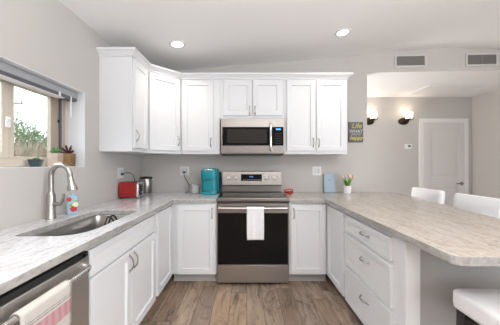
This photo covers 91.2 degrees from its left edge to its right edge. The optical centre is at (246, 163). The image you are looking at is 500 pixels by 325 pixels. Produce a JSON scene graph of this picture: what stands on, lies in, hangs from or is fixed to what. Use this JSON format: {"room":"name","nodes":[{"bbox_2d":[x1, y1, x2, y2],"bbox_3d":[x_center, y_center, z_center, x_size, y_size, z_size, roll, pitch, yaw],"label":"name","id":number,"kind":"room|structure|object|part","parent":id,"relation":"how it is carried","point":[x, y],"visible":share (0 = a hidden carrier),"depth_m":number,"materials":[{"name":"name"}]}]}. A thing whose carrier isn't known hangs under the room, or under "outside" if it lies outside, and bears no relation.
{"room":"kitchen","nodes":[
{"label":"kitchen","id":0,"kind":"room"},
{"bbox_2d":[0,0,141,229],"bbox_3d":[-1.495,-0.164,-0.305,0.210,2.900,7.390,0,0,0],"label":"wall","id":1,"kind":"structure","parent":0,"point":[45,37],"depth_m":1.81,"materials":[{"name":"grey paint"}]},
{"bbox_2d":[0,79,67,166],"bbox_3d":[-1.554,-0.293,1.578,0.092,0.626,1.056,0,0,0],"label":"window","id":2,"kind":"structure","parent":1,"relation":"in","point":[57,108],"depth_m":1.67,"materials":[{"name":"beige"}]},
{"bbox_3d":[-1.542,-0.296,1.342,0.013,0.520,0.482,0,0,0],"label":"sliding sash","id":3,"kind":"part","parent":2,"relation":"part of","materials":[{"name":"beige"}]},
{"bbox_3d":[-1.573,-0.296,1.768,0.046,0.522,0.366,0,0,0],"label":"sash","id":4,"kind":"part","parent":2,"relation":"part of","materials":[{"name":"beige"}]},
{"bbox_2d":[0,61,76,116],"bbox_3d":[-1.470,-0.494,1.572,0.075,0.223,1.020,0,0,0],"label":"window blind","id":5,"kind":"object","parent":2,"relation":"attached to","point":[9,73],"visible":1,"depth_m":1.67,"materials":[{"name":"grey"}]},
{"bbox_3d":[-1.472,-0.523,1.504,0.062,0.008,0.876,0,0,0],"label":"rail","id":6,"kind":"part","parent":5,"relation":"part of","materials":[{"name":"white metal"}]},
{"bbox_2d":[0,56,84,167],"bbox_3d":[-1.494,-0.293,1.580,0.210,0.635,1.060,0,0,0],"label":"trim","id":7,"kind":"structure","parent":1,"relation":"attached to","point":[76,123],"depth_m":2.11,"materials":[{"name":"white paint"}]},
{"bbox_2d":[27,156,43,166],"bbox_3d":[-1.475,-0.018,1.716,0.072,0.075,0.072,0,0,-20],"label":"potted succulent","id":8,"kind":"object","parent":7,"relation":"on","point":[36,161],"visible":1,"depth_m":1.69,"materials":[{"name":"blue ceramic"}]},
{"bbox_2d":[47,146,62,166],"bbox_3d":[-1.475,-0.059,1.895,0.081,0.158,0.081,0,0,-6],"label":"potted succulent","id":9,"kind":"object","parent":7,"relation":"on","point":[55,156],"visible":1,"depth_m":1.86,"materials":[{"name":"beige ceramic"}]},
{"bbox_2d":[47,153,62,166],"bbox_3d":[-1.475,-0.032,1.892,0.074,0.104,0.074,0,0,-6],"label":"pot","id":10,"kind":"object","parent":9,"relation":"on","point":[52,158],"depth_m":1.86,"materials":[{"name":"beige wood"}]},
{"bbox_2d":[61,145,75,165],"bbox_3d":[-1.472,-0.069,2.030,0.102,0.178,0.111,0,0,7],"label":"potted succulent","id":11,"kind":"object","parent":7,"relation":"on","point":[69,158],"visible":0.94,"depth_m":1.99,"materials":[{"name":"brown wood"}]},
{"bbox_2d":[63,153,75,165],"bbox_3d":[-1.475,-0.033,2.022,0.080,0.106,0.080,0,0,-6],"label":"pot","id":12,"kind":"object","parent":11,"relation":"on","point":[68,158],"depth_m":1.99,"materials":[{"name":"brown wood"}]},
{"bbox_2d":[118,168,123,177],"bbox_3d":[-1.386,0.099,2.700,0.008,0.116,0.118,0,0,0],"label":"wall outlet","id":13,"kind":"object","parent":1,"relation":"attached to","point":[120,170],"visible":0.97,"depth_m":2.69,"materials":[{"name":"white plastic"}]},
{"bbox_2d":[99,57,147,152],"bbox_3d":[-1.208,-0.578,2.485,0.361,0.917,0.350,0,0,0],"label":"upper cabinet","id":14,"kind":"object","parent":1,"relation":"attached to","point":[123,81],"visible":0.97,"depth_m":2.31,"materials":[{"name":"white paint"}]},
{"bbox_3d":[-1.069,-0.578,2.481,0.022,0.846,0.305,0,0,0],"label":"door","id":15,"kind":"part","parent":14,"relation":"part of","materials":[{"name":"white paint"}]},
{"bbox_2d":[96,47,352,79],"bbox_3d":[-0.081,-1.046,2.830,2.824,0.068,0.597,0,0,-15],"label":"crown molding","id":16,"kind":"structure","parent":14,"relation":"attached to","point":[133,52],"depth_m":2.90,"materials":[{"name":"white paint"}]},
{"bbox_2d":[139,274,363,324],"bbox_3d":[1.400,1.346,0.250,6.000,0.120,8.700,0,0,0],"label":"floor","id":17,"kind":"structure","parent":0,"point":[179,302],"depth_m":2.24,"materials":[{"name":"brown wood"}]},
{"bbox_2d":[0,251,91,324],"bbox_3d":[-1.042,0.850,0.912,0.645,0.872,0.604,0,0,0],"label":"dishwasher","id":18,"kind":"object","parent":17,"relation":"on","point":[75,269],"visible":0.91,"depth_m":1.02,"materials":[{"name":"grey metal"}]},
{"bbox_2d":[9,280,71,324],"bbox_3d":[-0.730,0.662,0.888,0.043,0.378,0.225,0,0,0],"label":"dish towel","id":19,"kind":"object","parent":18,"relation":"hanging from","point":[53,307],"visible":1,"depth_m":0.90,"materials":[{"name":"fabric"}]},
{"bbox_2d":[84,214,155,324],"bbox_3d":[-1.069,0.849,1.674,0.632,0.875,0.914,0,0,0],"label":"base cabinet","id":20,"kind":"object","parent":17,"relation":"on","point":[122,274],"visible":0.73,"depth_m":1.60,"materials":[{"name":"white paint"}]},
{"bbox_3d":[-0.794,0.880,1.452,0.022,0.588,0.434,0,0,0],"label":"door","id":21,"kind":"part","parent":20,"relation":"part of","materials":[{"name":"white paint"}]},
{"bbox_3d":[-0.795,0.502,1.674,0.020,0.135,0.878,0,0,0],"label":"drawer","id":22,"kind":"part","parent":20,"relation":"part of","materials":[{"name":"white paint"}]},
{"bbox_3d":[-0.771,0.666,1.639,0.037,0.127,0.017,0,0,0],"label":"handle","id":23,"kind":"part","parent":20,"relation":"part of","materials":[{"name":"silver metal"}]},
{"bbox_3d":[-0.794,0.880,1.895,0.022,0.588,0.436,0,0,0],"label":"door","id":24,"kind":"part","parent":20,"relation":"part of","materials":[{"name":"white paint"}]},
{"bbox_2d":[154,205,171,295],"bbox_3d":[-1.084,0.849,2.378,0.602,0.875,0.490,0,0,0],"label":"base cabinet","id":25,"kind":"object","parent":17,"relation":"on","point":[163,217],"visible":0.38,"depth_m":2.35,"materials":[{"name":"white paint"}]},
{"bbox_2d":[172,201,217,280],"bbox_3d":[-0.560,0.849,2.920,0.480,0.875,0.695,0,0,0],"label":"base cabinet","id":26,"kind":"object","parent":17,"relation":"on","point":[194,225],"visible":0.85,"depth_m":2.62,"materials":[{"name":"white paint"}]},
{"bbox_2d":[0,192,221,294],"bbox_3d":[-0.854,0.391,1.810,1.071,0.038,2.919,0,0,0],"label":"countertop","id":27,"kind":"structure","parent":26,"relation":"on","point":[24,256],"depth_m":1.29,"materials":[{"name":"stone"}]},
{"bbox_2d":[45,163,77,219],"bbox_3d":[-1.243,0.182,1.649,0.225,0.381,0.062,0,0,8],"label":"faucet","id":28,"kind":"object","parent":27,"relation":"on","point":[51,203],"visible":1,"depth_m":1.64,"materials":[{"name":"grey metal"}]},
{"bbox_3d":[-1.263,0.242,1.651,0.087,0.087,0.028,0,0,8],"label":"lever","id":29,"kind":"part","parent":28,"relation":"part of","materials":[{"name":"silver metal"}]},
{"bbox_3d":[-1.252,0.097,1.650,0.180,0.211,0.033,0,0,8],"label":"spout","id":30,"kind":"part","parent":28,"relation":"part of","materials":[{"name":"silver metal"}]},
{"bbox_2d":[66,193,78,214],"bbox_3d":[-1.299,0.296,1.829,0.075,0.152,0.050,0,0,-35],"label":"soap bottle","id":31,"kind":"object","parent":27,"relation":"on","point":[72,204],"visible":1,"depth_m":1.81,"materials":[{"name":"blue plastic"}]},
{"bbox_2d":[70,206,76,211],"bbox_3d":[-1.280,0.332,1.814,0.047,0.047,0.003,0,0,-35],"label":"print","id":32,"kind":"object","parent":31,"relation":"attached to","point":[72,208],"depth_m":1.81},
{"bbox_2d":[34,215,126,235],"bbox_3d":[-1.038,0.503,1.620,0.376,0.184,0.734,0,0,0],"label":"sink","id":33,"kind":"object","parent":27,"relation":"in","point":[96,221],"visible":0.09,"depth_m":1.80,"materials":[{"name":"silver metal"}]},
{"bbox_2d":[104,215,117,224],"bbox_3d":[-1.020,0.489,1.870,0.150,0.206,0.111,0,0,0],"label":"wire rack","id":34,"kind":"object","parent":33,"relation":"in","point":[109,217],"visible":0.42,"depth_m":1.83,"materials":[{"name":"black metal"}]},
{"bbox_2d":[119,172,142,198],"bbox_3d":[-1.265,0.232,2.710,0.242,0.279,0.166,0,0,0],"label":"toaster","id":35,"kind":"object","parent":27,"relation":"on","point":[134,188],"visible":0.98,"depth_m":2.63,"materials":[{"name":"red metal"}]},
{"bbox_3d":[-1.174,0.278,2.700,0.020,0.164,0.145,0,0,0],"label":"panel","id":36,"kind":"part","parent":35,"relation":"part of","materials":[{"name":"silver metal"}]},
{"bbox_2d":[139,176,152,192],"bbox_3d":[-1.297,0.267,3.175,0.149,0.210,0.149,0,0,39],"label":"canister","id":37,"kind":"object","parent":27,"relation":"on","point":[147,181],"visible":0.93,"depth_m":3.12,"materials":[{"name":"silver metal"}]},
{"bbox_2d":[189,184,199,193],"bbox_3d":[-0.668,0.316,3.129,0.134,0.112,0.134,0,0,-10],"label":"holder","id":38,"kind":"object","parent":27,"relation":"on","point":[193,189],"visible":0.99,"depth_m":3.08,"materials":[{"name":"grey ceramic"}]},
{"bbox_2d":[201,168,220,194],"bbox_3d":[-0.448,0.212,3.073,0.212,0.319,0.263,0,0,4],"label":"coffee maker","id":39,"kind":"object","parent":27,"relation":"on","point":[211,177],"visible":1,"depth_m":2.98,"materials":[{"name":"teal plastic"}]},
{"bbox_3d":[-0.351,0.220,3.103,0.022,0.236,0.150,0,0,4],"label":"water tank","id":40,"kind":"part","parent":39,"relation":"part of","materials":[{"name":"teal plastic"}]},
{"bbox_2d":[217,171,288,282],"bbox_3d":[0.068,0.690,2.888,0.767,1.193,0.724,0,0,0],"label":"range","id":41,"kind":"object","parent":17,"relation":"on","point":[240,259],"visible":1,"depth_m":2.59,"materials":[{"name":"grey metal"}]},
{"bbox_3d":[0.062,0.170,3.070,0.260,0.083,0.017,0,0,0],"label":"control panel","id":42,"kind":"part","parent":41,"relation":"part of","materials":[{"name":"black glass"}]},
{"bbox_2d":[217,192,287,197],"bbox_3d":[0.068,0.365,2.877,0.767,0.010,0.515,0,0,0],"label":"cooktop","id":43,"kind":"object","parent":41,"relation":"in","point":[224,194],"depth_m":2.80,"materials":[{"name":"grey glass"}]},
{"bbox_3d":[0.068,1.163,2.612,0.755,0.186,0.044,0,0,0],"label":"storage drawer","id":44,"kind":"part","parent":41,"relation":"part of","materials":[{"name":"silver metal"}]},
{"bbox_3d":[0.068,0.741,2.612,0.755,0.642,0.044,0,0,0],"label":"oven door","id":45,"kind":"part","parent":41,"relation":"part of","materials":[{"name":"black glass"}]},
{"bbox_3d":[0.068,0.460,2.559,0.717,0.022,0.064,0,0,0],"label":"handle","id":46,"kind":"part","parent":41,"relation":"part of","materials":[{"name":"silver metal"}]},
{"bbox_3d":[0.068,0.377,2.601,0.761,0.034,0.038,0,0,0],"label":"rail","id":47,"kind":"part","parent":41,"relation":"part of","materials":[{"name":"silver metal"}]},
{"bbox_2d":[247,207,263,239],"bbox_3d":[0.092,0.612,2.534,0.179,0.340,0.042,0,0,0],"label":"hand towel","id":48,"kind":"object","parent":41,"relation":"hanging from","point":[255,215],"visible":1,"depth_m":2.52,"materials":[{"name":"white fabric"}]},
{"bbox_2d":[288,202,327,280],"bbox_3d":[0.663,0.849,2.920,0.415,0.875,0.695,0,0,0],"label":"base cabinet","id":49,"kind":"object","parent":17,"relation":"on","point":[307,221],"visible":0.79,"depth_m":2.62,"materials":[{"name":"white paint"}]},
{"bbox_2d":[327,204,345,296],"bbox_3d":[1.163,0.849,2.386,0.619,0.875,0.472,0,0,0],"label":"base cabinet","id":50,"kind":"object","parent":17,"relation":"on","point":[336,232],"visible":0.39,"depth_m":2.36,"materials":[{"name":"white paint"}]},
{"bbox_2d":[282,191,499,265],"bbox_3d":[1.189,0.391,2.158,1.472,0.038,2.355,0,0,0],"label":"countertop","id":51,"kind":"structure","parent":50,"relation":"on","point":[456,236],"depth_m":1.58,"materials":[{"name":"stone"}]},
{"bbox_2d":[284,189,292,193],"bbox_3d":[0.531,0.341,3.099,0.131,0.063,0.096,0,0,-15],"label":"spoon rest","id":52,"kind":"object","parent":51,"relation":"on","point":[285,191],"visible":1,"depth_m":3.07,"materials":[{"name":"red ceramic"}]},
{"bbox_2d":[323,174,334,191],"bbox_3d":[1.093,0.252,3.231,0.145,0.243,0.051,0,0,0],"label":"board","id":53,"kind":"object","parent":51,"relation":"on","point":[329,179],"visible":1,"depth_m":3.22,"materials":[{"name":"blue stone"}]},
{"bbox_2d":[342,174,353,193],"bbox_3d":[1.285,0.248,3.115,0.148,0.247,0.133,0,0,0],"label":"tulips","id":54,"kind":"object","parent":51,"relation":"on","point":[346,189],"visible":1,"depth_m":3.09,"materials":[{"name":"white ceramic"}]},
{"bbox_2d":[345,213,398,324],"bbox_3d":[1.147,0.849,1.776,0.649,0.875,0.745,0,0,0],"label":"base cabinet","id":55,"kind":"object","parent":17,"relation":"on","point":[371,253],"visible":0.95,"depth_m":1.69,"materials":[{"name":"white paint"}]},
{"bbox_3d":[0.865,1.028,1.792,0.020,0.292,0.668,0,0,0],"label":"drawer","id":56,"kind":"part","parent":55,"relation":"part of","materials":[{"name":"white paint"}]},
{"bbox_3d":[0.865,0.731,1.792,0.020,0.254,0.668,0,0,0],"label":"drawer","id":57,"kind":"part","parent":55,"relation":"part of","materials":[{"name":"white paint"}]},
{"bbox_3d":[0.865,0.509,1.792,0.020,0.138,0.668,0,0,0],"label":"drawer","id":58,"kind":"part","parent":55,"relation":"part of","materials":[{"name":"white paint"}]},
{"bbox_2d":[411,187,444,203],"bbox_3d":[1.961,0.791,2.930,0.472,0.990,0.490,0,0,0],"label":"bar stool","id":59,"kind":"object","parent":17,"relation":"on","point":[437,196],"visible":0.1,"depth_m":2.85,"materials":[{"name":"white fabric"}]},
{"bbox_2d":[453,288,499,324],"bbox_3d":[1.250,0.791,0.994,0.490,0.990,0.472,0,0,0],"label":"bar stool","id":60,"kind":"object","parent":17,"relation":"on","point":[474,306],"visible":1,"depth_m":1.13,"materials":[{"name":"white leather"}]},
{"bbox_3d":[1.058,0.996,1.186,0.054,0.580,0.052,0,0,0],"label":"leg","id":61,"kind":"part","parent":60,"relation":"part of","materials":[{"name":"black wood"}]},
{"bbox_2d":[453,193,499,218],"bbox_3d":[1.961,0.791,2.285,0.472,0.990,0.490,0,0,0],"label":"bar stool","id":62,"kind":"object","parent":17,"relation":"on","point":[488,206],"visible":0.1,"depth_m":2.24,"materials":[{"name":"white fabric"}]},
{"bbox_2d":[142,55,366,205],"bbox_3d":[0.109,-0.094,3.330,2.998,2.760,0.120,0,0,0],"label":"wall","id":63,"kind":"structure","parent":0,"point":[296,170],"depth_m":3.27,"materials":[{"name":"grey paint"}]},
{"bbox_2d":[124,71,183,154],"bbox_3d":[-1.086,-0.578,2.963,0.604,0.917,0.610,0,0,0],"label":"upper cabinet","id":64,"kind":"object","parent":63,"relation":"attached to","point":[164,92],"visible":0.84,"depth_m":2.79,"materials":[{"name":"white paint"}]},
{"bbox_3d":[-0.927,-0.578,2.795,0.371,0.846,0.022,0,0,-44],"label":"door","id":65,"kind":"part","parent":64,"relation":"part of","materials":[{"name":"white paint"}]},
{"bbox_2d":[180,167,188,174],"bbox_3d":[-0.825,0.093,3.266,0.118,0.116,0.008,0,0,0],"label":"wall outlet","id":66,"kind":"object","parent":63,"relation":"attached to","point":[186,169],"visible":0.99,"depth_m":3.26,"materials":[{"name":"white plastic"}]},
{"bbox_2d":[181,80,221,154],"bbox_3d":[-0.554,-0.578,3.080,0.468,0.917,0.375,0,0,0],"label":"upper cabinet","id":67,"kind":"object","parent":63,"relation":"attached to","point":[200,99],"visible":0.96,"depth_m":2.94,"materials":[{"name":"white paint"}]},
{"bbox_2d":[220,80,283,119],"bbox_3d":[0.065,-0.787,3.080,0.766,0.497,0.375,0,0,0],"label":"upper cabinet","id":68,"kind":"object","parent":63,"relation":"attached to","point":[239,99],"visible":0.96,"depth_m":2.94,"materials":[{"name":"white paint"}]},
{"bbox_3d":[-0.104,-0.790,2.934,0.337,0.422,0.022,0,0,0],"label":"door","id":69,"kind":"part","parent":68,"relation":"part of","materials":[{"name":"white paint"}]},
{"bbox_2d":[221,119,284,155],"bbox_3d":[0.073,-0.319,3.046,0.752,0.434,0.442,0,0,0],"label":"microwave","id":70,"kind":"object","parent":68,"relation":"attached to","point":[239,137],"visible":1,"depth_m":2.88,"materials":[{"name":"grey metal"}]},
{"bbox_3d":[0.282,-0.319,2.855,0.027,0.341,0.059,0,0,0],"label":"handle","id":71,"kind":"part","parent":70,"relation":"part of","materials":[{"name":"silver metal"}]},
{"bbox_3d":[0.365,-0.326,2.884,0.137,0.220,0.005,0,0,0],"label":"control panel","id":72,"kind":"part","parent":70,"relation":"part of","materials":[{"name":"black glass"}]},
{"bbox_3d":[0.249,-0.790,2.934,0.350,0.422,0.022,0,0,0],"label":"door","id":73,"kind":"part","parent":68,"relation":"part of","materials":[{"name":"white paint"}]},
{"bbox_2d":[283,80,346,154],"bbox_3d":[0.830,-0.578,3.080,0.760,0.917,0.375,0,0,0],"label":"upper cabinet","id":74,"kind":"object","parent":63,"relation":"attached to","point":[315,111],"visible":0.98,"depth_m":2.94,"materials":[{"name":"white paint"}]},
{"bbox_3d":[0.653,-0.578,2.934,0.342,0.846,0.022,0,0,0],"label":"door","id":75,"kind":"part","parent":74,"relation":"part of","materials":[{"name":"white paint"}]},
{"bbox_3d":[1.011,-0.578,2.934,0.352,0.846,0.022,0,0,0],"label":"door","id":76,"kind":"part","parent":74,"relation":"part of","materials":[{"name":"white paint"}]},
{"bbox_2d":[312,167,320,174],"bbox_3d":[0.937,0.093,3.266,0.118,0.116,0.008,0,0,0],"label":"light switch","id":77,"kind":"object","parent":63,"relation":"attached to","point":[315,170],"visible":1,"depth_m":3.26,"materials":[{"name":"white plastic"}]},
{"bbox_2d":[348,122,362,141],"bbox_3d":[1.452,-0.424,3.257,0.188,0.264,0.025,0,0,0],"label":"wall sign","id":78,"kind":"object","parent":63,"relation":"attached to","point":[355,129],"visible":1,"depth_m":3.25,"materials":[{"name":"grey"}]},
{"bbox_2d":[59,0,499,96],"bbox_3d":[1.480,-1.422,0.300,5.840,0.425,8.600,0,0,0],"label":"ceiling","id":79,"kind":"structure","parent":0,"point":[215,33],"depth_m":2.51,"materials":[{"name":"white paint"}]},
{"bbox_2d":[169,40,185,47],"bbox_3d":[-0.730,-1.265,2.590,0.175,0.018,0.175,0,0,-5],"label":"recessed light","id":80,"kind":"object","parent":79,"relation":"in","point":[174,43],"visible":1,"depth_m":2.58,"materials":[{"name":"white ceramic"}]},
{"bbox_2d":[334,28,351,36],"bbox_3d":[1.030,-1.406,2.620,0.175,0.018,0.175,0,0,-5],"label":"recessed light","id":81,"kind":"object","parent":79,"relation":"in","point":[344,31],"visible":1,"depth_m":2.61,"materials":[{"name":"white ceramic"}]},
{"bbox_2d":[408,84,484,94],"bbox_3d":[3.260,-1.219,4.040,0.840,0.018,0.520,0,0,0],"label":"attic hatch","id":82,"kind":"object","parent":79,"relation":"in","point":[450,89],"visible":1,"depth_m":3.99,"materials":[{"name":"white"}]},
{"bbox_2d":[343,186,351,193],"bbox_3d":[1.283,0.325,3.120,0.100,0.094,0.100,0,0,0],"label":"pot","id":83,"kind":"object","parent":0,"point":[346,189],"depth_m":3.08,"materials":[{"name":"white ceramic"}]},
{"bbox_2d":[367,97,471,195],"bbox_3d":[2.420,-0.064,4.550,3.640,2.700,0.100,0,0,0],"label":"wall","id":84,"kind":"structure","parent":0,"point":[391,167],"depth_m":4.50,"materials":[{"name":"grey paint"}]},
{"bbox_2d":[367,112,377,124],"bbox_3d":[2.249,-0.819,4.407,0.204,0.202,0.186,0,0,0],"label":"wall sconce","id":85,"kind":"object","parent":84,"relation":"attached to","point":[373,115],"visible":0.95,"depth_m":4.37,"materials":[{"name":"white glass"}]},
{"bbox_3d":[2.267,-0.863,4.375,0.122,0.114,0.122,0,0,0],"label":"lamp shade","id":86,"kind":"part","parent":85,"relation":"part of","materials":[{"name":"white glass"}]},
{"bbox_2d":[398,112,413,124],"bbox_3d":[2.884,-0.819,4.407,0.204,0.202,0.186,0,0,0],"label":"wall sconce","id":87,"kind":"object","parent":84,"relation":"attached to","point":[408,115],"visible":1,"depth_m":4.39,"materials":[{"name":"white glass"}]},
{"bbox_3d":[2.902,-0.863,4.375,0.122,0.114,0.122,0,0,0],"label":"lamp shade","id":88,"kind":"part","parent":87,"relation":"part of","materials":[{"name":"white glass"}]},
{"bbox_2d":[405,144,411,148],"bbox_3d":[2.965,-0.321,4.488,0.125,0.088,0.023,0,0,0],"label":"thermostat","id":89,"kind":"object","parent":84,"relation":"attached to","point":[407,146],"visible":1,"depth_m":4.48,"materials":[{"name":"white plastic"}]},
{"bbox_2d":[419,119,468,206],"bbox_3d":[3.610,0.227,4.460,0.900,2.118,0.079,0,0,0],"label":"door","id":90,"kind":"structure","parent":84,"relation":"in","point":[443,143],"depth_m":4.48,"materials":[{"name":"white paint"}]},
{"bbox_2d":[367,47,499,75],"bbox_3d":[2.954,-1.388,3.272,2.700,0.333,0.120,0,0,2],"label":"wall header","id":91,"kind":"structure","parent":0,"point":[445,60],"depth_m":3.24,"materials":[{"name":"grey paint"}]},
{"bbox_2d":[395,54,426,67],"bbox_3d":[2.170,-1.364,3.240,0.405,0.168,0.012,0,0,2],"label":"air vent","id":92,"kind":"object","parent":91,"relation":"in","point":[405,60],"visible":1,"depth_m":3.24,"materials":[{"name":"white metal"}]},
{"bbox_2d":[465,53,497,65],"bbox_3d":[3.075,-1.364,3.201,0.405,0.168,0.012,0,0,2],"label":"air vent","id":93,"kind":"object","parent":91,"relation":"in","point":[471,59],"visible":1,"depth_m":3.20,"materials":[{"name":"white metal"}]},
{"bbox_2d":[420,249,499,324],"bbox_3d":[1.239,0.849,2.308,0.582,0.874,1.925,0,0,0],"label":"wall","id":94,"kind":"structure","parent":0,"point":[439,278],"depth_m":1.34,"materials":[{"name":"grey paint"}]},
{"bbox_2d":[399,239,419,324],"bbox_3d":[0.908,0.848,1.367,0.080,0.876,0.065,0,0,0],"label":"trim","id":95,"kind":"structure","parent":94,"relation":"attached to","point":[409,255],"depth_m":1.33,"materials":[{"name":"white paint"}]},
{"bbox_2d":[472,89,499,198],"bbox_3d":[4.190,-0.064,3.850,0.100,2.700,1.300,0,0,0],"label":"wall","id":96,"kind":"structure","parent":0,"point":[486,106],"depth_m":4.23,"materials":[{"name":"grey paint"}]},
{"label":"outside","id":97,"kind":"structure","parent":0,"visible":0},
{"bbox_3d":[-20.820,1.536,16.000,38.360,0.100,48.000,0,0,0],"label":"ground","id":98,"kind":"structure","parent":97,"visible":0},
{"bbox_2d":[14,110,46,152],"bbox_3d":[-9.352,-0.411,10.796,3.957,3.851,4.047,0,0,0],"label":"tree","id":99,"kind":"object","parent":98,"relation":"on","point":[33,138],"visible":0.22,"depth_m":9.98,"materials":[{"name":"green plant"}]},
{"bbox_2d":[14,135,46,156],"bbox_3d":[-4.772,0.430,5.270,2.204,2.123,4.577,0,0,0],"label":"dry grass","id":100,"kind":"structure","parent":98,"relation":"on","point":[29,152],"depth_m":4.96,"materials":[{"name":"plant"}]}
]}

